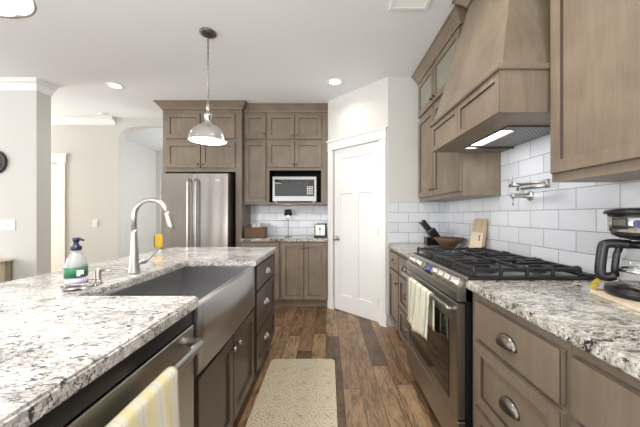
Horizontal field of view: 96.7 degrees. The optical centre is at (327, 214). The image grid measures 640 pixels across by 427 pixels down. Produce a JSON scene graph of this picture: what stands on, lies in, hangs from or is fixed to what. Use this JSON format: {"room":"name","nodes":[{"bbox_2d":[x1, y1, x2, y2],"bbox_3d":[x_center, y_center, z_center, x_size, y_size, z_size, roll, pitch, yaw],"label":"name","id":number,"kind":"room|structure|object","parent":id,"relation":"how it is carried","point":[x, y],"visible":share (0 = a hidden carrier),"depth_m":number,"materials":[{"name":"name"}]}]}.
{"room":"kitchen","nodes":[
{"label":"kitchen","id":0,"kind":"room"},
{"bbox_2d":[0,91,50,280],"bbox_3d":[-5.155,-0.145,3.315,3.690,2.750,0.170,0,0,0],"label":"wall","id":1,"kind":"structure","parent":0,"point":[25,116],"depth_m":3.23,"materials":[{"name":"grey paint"}]},
{"bbox_2d":[0,151,6,172],"bbox_3d":[-3.765,-0.600,3.214,0.270,0.270,0.030,0,0,0],"label":"wall clock","id":2,"kind":"object","parent":1,"relation":"attached to","point":[3,160],"visible":1,"depth_m":3.21,"materials":[{"name":"brown metal"}]},
{"bbox_2d":[0,220,15,229],"bbox_3d":[-3.621,0.113,3.224,0.170,0.102,0.011,0,0,0],"label":"switch plate","id":3,"kind":"object","parent":1,"relation":"attached to","point":[4,224],"visible":1,"depth_m":3.22,"materials":[{"name":"white plastic"}]},
{"bbox_2d":[0,77,58,96],"bbox_3d":[-5.110,-1.465,3.270,3.780,0.110,0.260,0,0,0],"label":"trim","id":4,"kind":"structure","parent":1,"relation":"attached to","point":[6,83],"depth_m":3.20,"materials":[{"name":"white paint"}]},
{"bbox_2d":[51,118,162,264],"bbox_3d":[-4.550,-0.145,4.530,4.900,2.750,0.140,0,0,0],"label":"wall","id":5,"kind":"structure","parent":0,"point":[95,165],"depth_m":4.46,"materials":[{"name":"grey paint"}]},
{"bbox_2d":[51,163,57,271],"bbox_3d":[-4.620,0.203,4.505,0.790,2.035,0.030,0,0,0],"label":"door","id":6,"kind":"structure","parent":5,"relation":"in","point":[54,166],"depth_m":4.49,"materials":[{"name":"beige paint"}]},
{"bbox_2d":[51,153,68,270],"bbox_3d":[-4.620,0.135,4.440,1.120,2.190,0.040,0,0,0],"label":"trim","id":7,"kind":"structure","parent":5,"relation":"attached to","point":[60,158],"depth_m":4.44,"materials":[{"name":"white paint"}]},
{"bbox_2d":[51,116,115,124],"bbox_3d":[-5.165,-1.465,4.415,3.670,0.110,0.090,0,0,0],"label":"trim","id":8,"kind":"structure","parent":5,"relation":"attached to","point":[55,120],"depth_m":4.42,"materials":[{"name":"white paint"}]},
{"bbox_2d":[92,219,97,226],"bbox_3d":[-3.645,0.130,4.454,0.090,0.120,0.010,0,0,0],"label":"switch plate","id":9,"kind":"object","parent":5,"relation":"attached to","point":[94,221],"visible":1,"depth_m":4.45,"materials":[{"name":"white plastic"}]},
{"bbox_2d":[125,140,155,256],"bbox_3d":[-4.140,-0.145,5.750,0.120,2.750,2.300,0,0,0],"label":"wall","id":10,"kind":"structure","parent":0,"point":[140,161],"depth_m":6.19,"materials":[{"name":"white paint"}]},
{"bbox_2d":[156,151,162,249],"bbox_3d":[-2.800,-0.145,6.810,2.600,2.750,0.120,0,0,0],"label":"wall","id":11,"kind":"structure","parent":0,"point":[159,154],"depth_m":6.75,"materials":[{"name":"grey paint"}]},
{"bbox_2d":[0,0,454,150],"bbox_3d":[-2.775,-1.570,1.350,8.450,0.100,11.700,0,0,0],"label":"ceiling","id":12,"kind":"structure","parent":0,"point":[262,51],"depth_m":2.60,"materials":[{"name":"white paint"}]},
{"bbox_2d":[0,0,36,18],"bbox_3d":[-0.970,-1.065,0.726,0.312,0.911,0.320,0,0,0],"label":"pendant light","id":13,"kind":"object","parent":12,"relation":"hanging from","point":[9,9],"visible":1,"depth_m":0.85,"materials":[{"name":"silver metal"}]},
{"bbox_2d":[105,82,123,88],"bbox_3d":[-2.500,-1.516,3.340,0.180,0.007,0.180,0,0,0],"label":"recessed light","id":14,"kind":"object","parent":12,"relation":"in","point":[110,84],"visible":1,"depth_m":3.33,"materials":[{"name":"white plastic"}]},
{"bbox_2d":[187,27,228,145],"bbox_3d":[-1.000,-1.065,2.366,0.312,0.911,0.320,0,0,0],"label":"pendant light","id":15,"kind":"object","parent":12,"relation":"hanging from","point":[206,133],"visible":1,"depth_m":2.33,"materials":[{"name":"silver metal"}]},
{"bbox_2d":[189,137,226,144],"bbox_3d":[-1.000,-0.618,2.370,0.294,0.008,0.294,0,0,0],"label":"diffuser","id":16,"kind":"object","parent":15,"relation":"attached to","point":[196,140],"depth_m":2.36,"materials":[{"name":"white glass"}]},
{"bbox_2d":[327,78,342,85],"bbox_3d":[0.080,-1.516,3.240,0.180,0.007,0.180,0,0,0],"label":"recessed light","id":17,"kind":"object","parent":12,"relation":"in","point":[332,81],"visible":1,"depth_m":3.23,"materials":[{"name":"white plastic"}]},
{"bbox_2d":[389,0,431,10],"bbox_3d":[0.590,-1.514,1.980,0.280,0.012,0.240,0,0,0],"label":"ceiling vent","id":18,"kind":"object","parent":12,"relation":"in","point":[396,5],"visible":1,"depth_m":2.05,"materials":[{"name":"white plastic"}]},
{"bbox_2d":[232,306,440,426],"bbox_3d":[-2.775,1.280,1.350,8.450,0.100,11.700,0,0,0],"label":"floor","id":19,"kind":"structure","parent":0,"point":[376,386],"depth_m":2.37,"materials":[{"name":"brown wood"}]},
{"bbox_2d":[0,259,13,282],"bbox_3d":[-4.025,0.861,3.047,0.950,0.738,0.335,0,0,0],"label":"console table","id":20,"kind":"object","parent":19,"relation":"on","point":[5,264],"visible":0.6,"depth_m":3.17,"materials":[{"name":"beige paint"}]},
{"bbox_2d":[28,311,203,426],"bbox_3d":[-0.762,0.791,0.792,0.636,0.878,0.595,0,0,0],"label":"dishwasher","id":21,"kind":"object","parent":19,"relation":"on","point":[100,401],"visible":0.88,"depth_m":0.76,"materials":[{"name":"silver metal"}]},
{"bbox_2d":[105,366,179,426],"bbox_3d":[-0.435,0.673,0.667,0.089,0.458,0.335,0,0,0],"label":"dish towel","id":22,"kind":"object","parent":21,"relation":"hanging from","point":[157,405],"visible":1,"depth_m":0.73,"materials":[{"name":"yellow fabric"}]},
{"bbox_2d":[161,173,235,249],"bbox_3d":[-1.712,0.335,3.923,0.875,1.750,0.714,0,0,0],"label":"refrigerator","id":23,"kind":"object","parent":19,"relation":"on","point":[201,206],"visible":0.61,"depth_m":3.64,"materials":[{"name":"grey metal"}]},
{"bbox_2d":[153,100,250,246],"bbox_3d":[-1.702,-0.145,4.030,1.223,2.750,0.537,0,0,0],"label":"tall cabinet","id":24,"kind":"object","parent":19,"relation":"on","point":[180,155],"visible":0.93,"depth_m":3.84,"materials":[{"name":"brown wood"}]},
{"bbox_2d":[194,308,253,426],"bbox_3d":[-0.777,0.790,1.542,0.605,0.879,0.885,0,0,0],"label":"base cabinet","id":25,"kind":"object","parent":19,"relation":"on","point":[221,388],"visible":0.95,"depth_m":1.45,"materials":[{"name":"brown wood"}]},
{"bbox_2d":[240,242,280,305],"bbox_3d":[-0.898,0.790,4.003,0.536,0.879,0.575,0,0,0],"label":"base cabinet","id":26,"kind":"object","parent":19,"relation":"on","point":[277,253],"visible":0.09,"depth_m":3.75,"materials":[{"name":"brown wood"}]},
{"bbox_2d":[253,254,274,372],"bbox_3d":[-0.778,0.790,2.360,0.603,0.879,0.740,0,0,0],"label":"base cabinet","id":27,"kind":"object","parent":19,"relation":"on","point":[264,309],"visible":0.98,"depth_m":2.26,"materials":[{"name":"brown wood"}]},
{"bbox_2d":[245,359,337,426],"bbox_3d":[-0.210,1.223,1.853,0.530,0.014,1.105,0,0,0],"label":"kitchen mat","id":28,"kind":"object","parent":19,"relation":"on","point":[292,392],"visible":1,"depth_m":1.92,"materials":[{"name":"beige fabric"}]},
{"bbox_2d":[281,241,327,305],"bbox_3d":[-0.315,0.790,4.003,0.626,0.879,0.575,0,0,0],"label":"base cabinet","id":29,"kind":"object","parent":19,"relation":"on","point":[304,265],"visible":1,"depth_m":3.76,"materials":[{"name":"brown wood"}]},
{"bbox_2d":[239,236,327,241],"bbox_3d":[-0.584,0.330,4.013,1.165,0.040,0.556,0,0,0],"label":"countertop","id":30,"kind":"structure","parent":29,"relation":"on","point":[268,238],"depth_m":3.74,"materials":[{"name":"stone"}]},
{"bbox_2d":[244,227,267,237],"bbox_3d":[-0.997,0.239,3.949,0.282,0.139,0.195,0,0,0],"label":"wicker basket","id":31,"kind":"object","parent":30,"relation":"on","point":[250,232],"visible":0.99,"depth_m":3.86,"materials":[{"name":"brown wicker"}]},
{"bbox_2d":[284,209,291,236],"bbox_3d":[-0.560,0.116,4.000,0.120,0.387,0.120,0,0,0],"label":"table lamp","id":32,"kind":"object","parent":30,"relation":"on","point":[288,212],"visible":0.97,"depth_m":3.96,"materials":[{"name":"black metal"}]},
{"bbox_2d":[314,223,326,237],"bbox_3d":[-0.104,0.213,4.008,0.176,0.191,0.239,0,0,0],"label":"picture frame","id":33,"kind":"object","parent":30,"relation":"on","point":[320,230],"visible":1,"depth_m":3.90,"materials":[{"name":"silver metal"}]},
{"bbox_2d":[389,248,400,331],"bbox_3d":[0.962,0.790,2.904,0.653,0.879,0.433,0,0,0],"label":"base cabinet","id":34,"kind":"object","parent":19,"relation":"on","point":[394,274],"visible":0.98,"depth_m":2.89,"materials":[{"name":"brown wood"}]},
{"bbox_2d":[399,254,408,345],"bbox_3d":[0.962,0.790,2.473,0.653,0.879,0.425,0,0,0],"label":"base cabinet","id":35,"kind":"object","parent":19,"relation":"on","point":[403,259],"visible":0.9,"depth_m":2.54,"materials":[{"name":"brown wood"}]},
{"bbox_2d":[388,243,470,257],"bbox_3d":[0.973,0.330,2.687,0.636,0.040,0.869,0,0,0],"label":"countertop","id":36,"kind":"structure","parent":35,"relation":"on","point":[406,249],"depth_m":2.74,"materials":[{"name":"stone"}]},
{"bbox_2d":[419,219,440,244],"bbox_3d":[1.068,0.175,2.960,0.234,0.268,0.100,0,0,0],"label":"knife block","id":37,"kind":"object","parent":36,"relation":"on","point":[432,232],"visible":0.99,"depth_m":2.91,"materials":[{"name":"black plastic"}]},
{"bbox_2d":[433,237,464,247],"bbox_3d":[1.145,0.263,2.700,0.276,0.094,0.276,0,0,0],"label":"wooden bowl","id":38,"kind":"object","parent":36,"relation":"on","point":[445,242],"visible":0.95,"depth_m":2.63,"materials":[{"name":"brown wood"}]},
{"bbox_2d":[469,231,483,251],"bbox_3d":[1.224,0.225,2.353,0.035,0.169,0.175,0,0,0],"label":"cutting board","id":39,"kind":"object","parent":36,"relation":"on","point":[474,241],"visible":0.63,"depth_m":2.34,"materials":[{"name":"brown wood"}]},
{"bbox_2d":[472,218,487,246],"bbox_3d":[1.260,0.170,2.380,0.054,0.279,0.190,0,0,0],"label":"cutting board","id":40,"kind":"object","parent":36,"relation":"on","point":[479,225],"visible":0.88,"depth_m":2.34,"materials":[{"name":"brown wood"}]},
{"bbox_2d":[402,247,595,426],"bbox_3d":[0.927,0.739,1.800,0.715,0.982,0.889,0,0,0],"label":"gas range","id":41,"kind":"object","parent":19,"relation":"on","point":[441,365],"visible":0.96,"depth_m":1.49,"materials":[{"name":"silver metal"}]},
{"bbox_2d":[407,277,433,340],"bbox_3d":[0.568,0.590,1.800,0.062,0.306,0.400,0,0,0],"label":"dish towel","id":42,"kind":"object","parent":41,"relation":"hanging from","point":[420,305],"visible":1,"depth_m":1.73,"materials":[{"name":"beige fabric"}]},
{"bbox_2d":[463,288,472,426],"bbox_3d":[0.973,0.777,1.802,0.625,0.905,0.885,0,0,0],"label":"panel","id":43,"kind":"object","parent":41,"relation":"in","point":[467,294],"depth_m":1.36,"materials":[{"name":"black metal"}]},
{"bbox_2d":[414,253,595,279],"bbox_3d":[0.977,0.305,1.800,0.617,0.040,0.889,0,0,0],"label":"cooktop","id":44,"kind":"object","parent":41,"relation":"in","point":[458,271],"depth_m":1.43,"materials":[{"name":"black metal"}]},
{"bbox_2d":[473,292,571,426],"bbox_3d":[0.962,0.790,1.073,0.653,0.879,0.545,0,0,0],"label":"base cabinet","id":45,"kind":"object","parent":19,"relation":"on","point":[522,370],"visible":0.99,"depth_m":1.01,"materials":[{"name":"brown wood"}]},
{"bbox_2d":[571,344,639,426],"bbox_3d":[0.962,0.790,0.399,0.653,0.879,0.798,0,0,0],"label":"base cabinet","id":46,"kind":"object","parent":19,"relation":"on","point":[603,394],"visible":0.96,"depth_m":0.70,"materials":[{"name":"brown wood"}]},
{"bbox_2d":[466,280,639,379],"bbox_3d":[0.973,0.330,0.276,0.636,0.040,2.152,0,0,0],"label":"countertop","id":47,"kind":"structure","parent":46,"relation":"on","point":[608,330],"depth_m":0.90,"materials":[{"name":"stone"}]},
{"bbox_2d":[590,288,639,311],"bbox_3d":[1.133,0.303,1.000,0.295,0.012,0.300,0,0,0],"label":"serving board","id":48,"kind":"object","parent":47,"relation":"on","point":[635,305],"visible":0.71,"depth_m":1.00,"materials":[{"name":"brown wood"}]},
{"bbox_2d":[589,278,609,289],"bbox_3d":[1.107,0.274,1.154,0.135,0.042,0.034,0,0,-19],"label":"folded cloth","id":49,"kind":"object","parent":48,"relation":"on","point":[594,283],"visible":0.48,"depth_m":1.14,"materials":[{"name":"yellow fabric"}]},
{"bbox_2d":[602,208,639,301],"bbox_3d":[1.150,0.136,1.025,0.232,0.321,0.232,0,0,0],"label":"coffee maker","id":50,"kind":"object","parent":48,"relation":"on","point":[624,223],"visible":0.92,"depth_m":1.01,"materials":[{"name":"black plastic"}]},
{"bbox_2d":[594,239,639,286],"bbox_3d":[1.122,0.172,1.025,0.214,0.164,0.157,0,0,0],"label":"carafe","id":51,"kind":"object","parent":50,"relation":"on","point":[626,267],"visible":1,"depth_m":1.05,"materials":[{"name":"clear glass"}]},
{"bbox_2d":[610,232,639,240],"bbox_3d":[1.150,0.077,1.025,0.190,0.027,0.190,0,0,0],"label":"basket","id":52,"kind":"object","parent":50,"relation":"on","point":[626,235],"depth_m":1.01,"materials":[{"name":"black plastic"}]},
{"bbox_3d":[-0.777,0.790,-0.030,0.605,0.879,1.040,0,0,0],"label":"cabinet","id":53,"kind":"object","parent":19,"relation":"on","visible":0},
{"bbox_2d":[0,247,276,426],"bbox_3d":[-0.995,0.330,1.077,1.010,0.040,3.355,0,0,0],"label":"countertop","id":54,"kind":"structure","parent":53,"relation":"on","point":[55,342],"depth_m":0.82,"materials":[{"name":"stone"}]},
{"bbox_2d":[58,279,100,289],"bbox_3d":[-1.055,0.296,1.210,0.146,0.027,0.127,0,0,35],"label":"soap tray","id":55,"kind":"object","parent":54,"relation":"on","point":[85,286],"visible":0.88,"depth_m":1.18,"materials":[{"name":"silver metal"}]},
{"bbox_2d":[64,237,87,285],"bbox_3d":[-1.075,0.196,1.215,0.072,0.200,0.087,0,0,-23],"label":"soap bottle","id":56,"kind":"object","parent":55,"relation":"on","point":[76,264],"visible":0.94,"depth_m":1.20,"materials":[{"name":"white plastic"}]},
{"bbox_2d":[77,270,83,275],"bbox_3d":[-1.060,0.240,1.187,0.063,0.033,0.011,0,0,-18],"label":"print","id":57,"kind":"object","parent":56,"relation":"on","point":[79,272],"depth_m":1.19,"materials":[{"name":"white paper"}]},
{"bbox_2d":[94,268,110,283],"bbox_3d":[-1.015,0.274,1.280,0.081,0.072,0.040,0,0,0],"label":"soap dispenser","id":58,"kind":"object","parent":54,"relation":"on","point":[98,271],"visible":0.76,"depth_m":1.27,"materials":[{"name":"silver metal"}]},
{"bbox_2d":[127,198,175,273],"bbox_3d":[-0.941,0.109,1.552,0.249,0.402,0.124,0,0,0],"label":"kitchen faucet","id":59,"kind":"object","parent":54,"relation":"on","point":[134,262],"visible":1,"depth_m":1.51,"materials":[{"name":"silver metal"}]},
{"bbox_2d":[127,229,140,273],"bbox_3d":[-1.035,0.193,1.520,0.060,0.235,0.060,0,0,0],"label":"faucet","id":60,"kind":"object","parent":59,"relation":"attached to","point":[134,262],"depth_m":1.51,"materials":[{"name":"silver metal"}]},
{"bbox_2d":[154,234,162,250],"bbox_3d":[-1.460,0.239,2.450,0.068,0.142,0.044,0,0,0],"label":"dish brush","id":61,"kind":"object","parent":54,"relation":"on","point":[158,238],"visible":0.84,"depth_m":2.44,"materials":[{"name":"plastic"}]},
{"bbox_2d":[107,266,254,374],"bbox_3d":[-0.746,0.484,1.519,0.509,0.267,0.858,0,0,0],"label":"farmhouse sink","id":62,"kind":"object","parent":54,"relation":"in","point":[225,295],"visible":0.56,"depth_m":1.54,"materials":[{"name":"silver metal"}]},
{"bbox_2d":[328,77,387,326],"bbox_3d":[0.365,-0.145,3.495,0.933,2.750,0.100,0,0,45],"label":"wall","id":63,"kind":"structure","parent":0,"point":[365,108],"depth_m":3.38,"materials":[{"name":"grey paint"}]},
{"bbox_2d":[333,141,377,321],"bbox_3d":[0.322,0.189,3.455,0.108,2.058,0.711,0,0,-45],"label":"door","id":64,"kind":"structure","parent":63,"relation":"in","point":[355,238],"depth_m":3.45,"materials":[{"name":"white paint"}]},
{"bbox_2d":[326,126,387,324],"bbox_3d":[0.349,0.128,3.479,0.933,2.205,0.125,0,0,45],"label":"trim","id":65,"kind":"structure","parent":63,"relation":"attached to","point":[378,134],"depth_m":3.20,"materials":[{"name":"white paint"}]},
{"bbox_2d":[380,313,386,326],"bbox_3d":[0.614,1.160,3.141,0.080,0.140,0.014,0,0,45],"label":"baseboard","id":66,"kind":"structure","parent":63,"relation":"attached to","point":[383,317],"depth_m":3.13,"materials":[{"name":"white paint"}]},
{"bbox_2d":[388,77,419,326],"bbox_3d":[1.040,-0.145,3.190,0.760,2.750,0.120,0,0,0],"label":"wall","id":67,"kind":"structure","parent":0,"point":[403,119],"depth_m":3.13,"materials":[{"name":"grey paint"}]},
{"bbox_2d":[388,202,445,243],"bbox_3d":[0.979,0.092,3.126,0.627,0.476,0.008,0,0,0],"label":"tile backsplash","id":68,"kind":"structure","parent":67,"relation":"attached to","point":[404,226],"depth_m":3.12,"materials":[{"name":"white tile"}]},
{"bbox_3d":[-1.055,-0.145,4.135,2.350,2.750,0.570,0,0,0],"label":"wall","id":69,"kind":"structure","parent":0,"visible":0},
{"bbox_2d":[244,112,266,204],"bbox_3d":[-1.008,-0.833,4.096,0.313,1.374,0.391,0,0,0],"label":"upper cabinet","id":70,"kind":"object","parent":69,"relation":"attached to","point":[255,123],"visible":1,"depth_m":3.94,"materials":[{"name":"brown wood"}]},
{"bbox_2d":[251,205,327,235],"bbox_3d":[-0.600,0.092,4.296,1.200,0.476,0.008,0,0,0],"label":"tile backsplash","id":71,"kind":"structure","parent":69,"relation":"attached to","point":[303,219],"depth_m":4.29,"materials":[{"name":"white tile"}]},
{"bbox_2d":[267,112,327,204],"bbox_3d":[-0.426,-0.833,4.096,0.848,1.374,0.391,0,0,0],"label":"upper cabinet","id":72,"kind":"object","parent":69,"relation":"attached to","point":[297,145],"visible":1,"depth_m":3.94,"materials":[{"name":"brown wood"}]},
{"bbox_2d":[248,103,327,111],"bbox_3d":[-0.543,-1.472,3.901,1.083,0.094,0.078,0,0,0],"label":"crown molding","id":73,"kind":"structure","parent":72,"relation":"attached to","point":[253,107],"depth_m":3.90,"materials":[{"name":"brown wood"}]},
{"bbox_2d":[272,176,317,201],"bbox_3d":[-0.463,-0.355,4.090,0.615,0.360,0.340,0,0,0],"label":"microwave","id":74,"kind":"object","parent":72,"relation":"in","point":[284,188],"visible":0.92,"depth_m":3.92,"materials":[{"name":"silver metal"}]},
{"bbox_3d":[1.360,-0.145,-0.685,0.120,2.750,7.630,0,0,0],"label":"wall","id":75,"kind":"structure","parent":0,"visible":0},
{"bbox_2d":[411,4,500,201],"bbox_3d":[1.103,-0.833,2.584,0.376,1.374,1.074,0,0,0],"label":"upper cabinet","id":76,"kind":"object","parent":75,"relation":"attached to","point":[442,177],"visible":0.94,"depth_m":2.43,"materials":[{"name":"brown wood"}]},
{"bbox_2d":[429,0,549,152],"bbox_3d":[1.024,-0.990,1.702,0.534,1.059,0.869,0,0,0],"label":"range hood","id":77,"kind":"object","parent":75,"relation":"attached to","point":[495,98],"visible":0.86,"depth_m":1.44,"materials":[{"name":"brown wood"}]},
{"bbox_2d":[446,133,639,281],"bbox_3d":[1.296,-0.080,1.165,0.008,0.820,3.930,0,0,0],"label":"tile backsplash","id":78,"kind":"structure","parent":75,"relation":"attached to","point":[565,223],"depth_m":1.71,"materials":[{"name":"white tile"}]},
{"bbox_2d":[509,176,549,205],"bbox_3d":[1.228,-0.153,1.718,0.126,0.187,0.258,0,0,0],"label":"pot filler","id":79,"kind":"object","parent":78,"relation":"attached to","point":[530,195],"visible":1,"depth_m":1.79,"materials":[{"name":"silver metal"}]},
{"bbox_2d":[550,0,639,181],"bbox_3d":[1.103,-0.833,0.526,0.376,1.374,1.653,0,0,0],"label":"upper cabinet","id":80,"kind":"object","parent":75,"relation":"attached to","point":[595,44],"visible":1,"depth_m":1.07,"materials":[{"name":"brown wood"}]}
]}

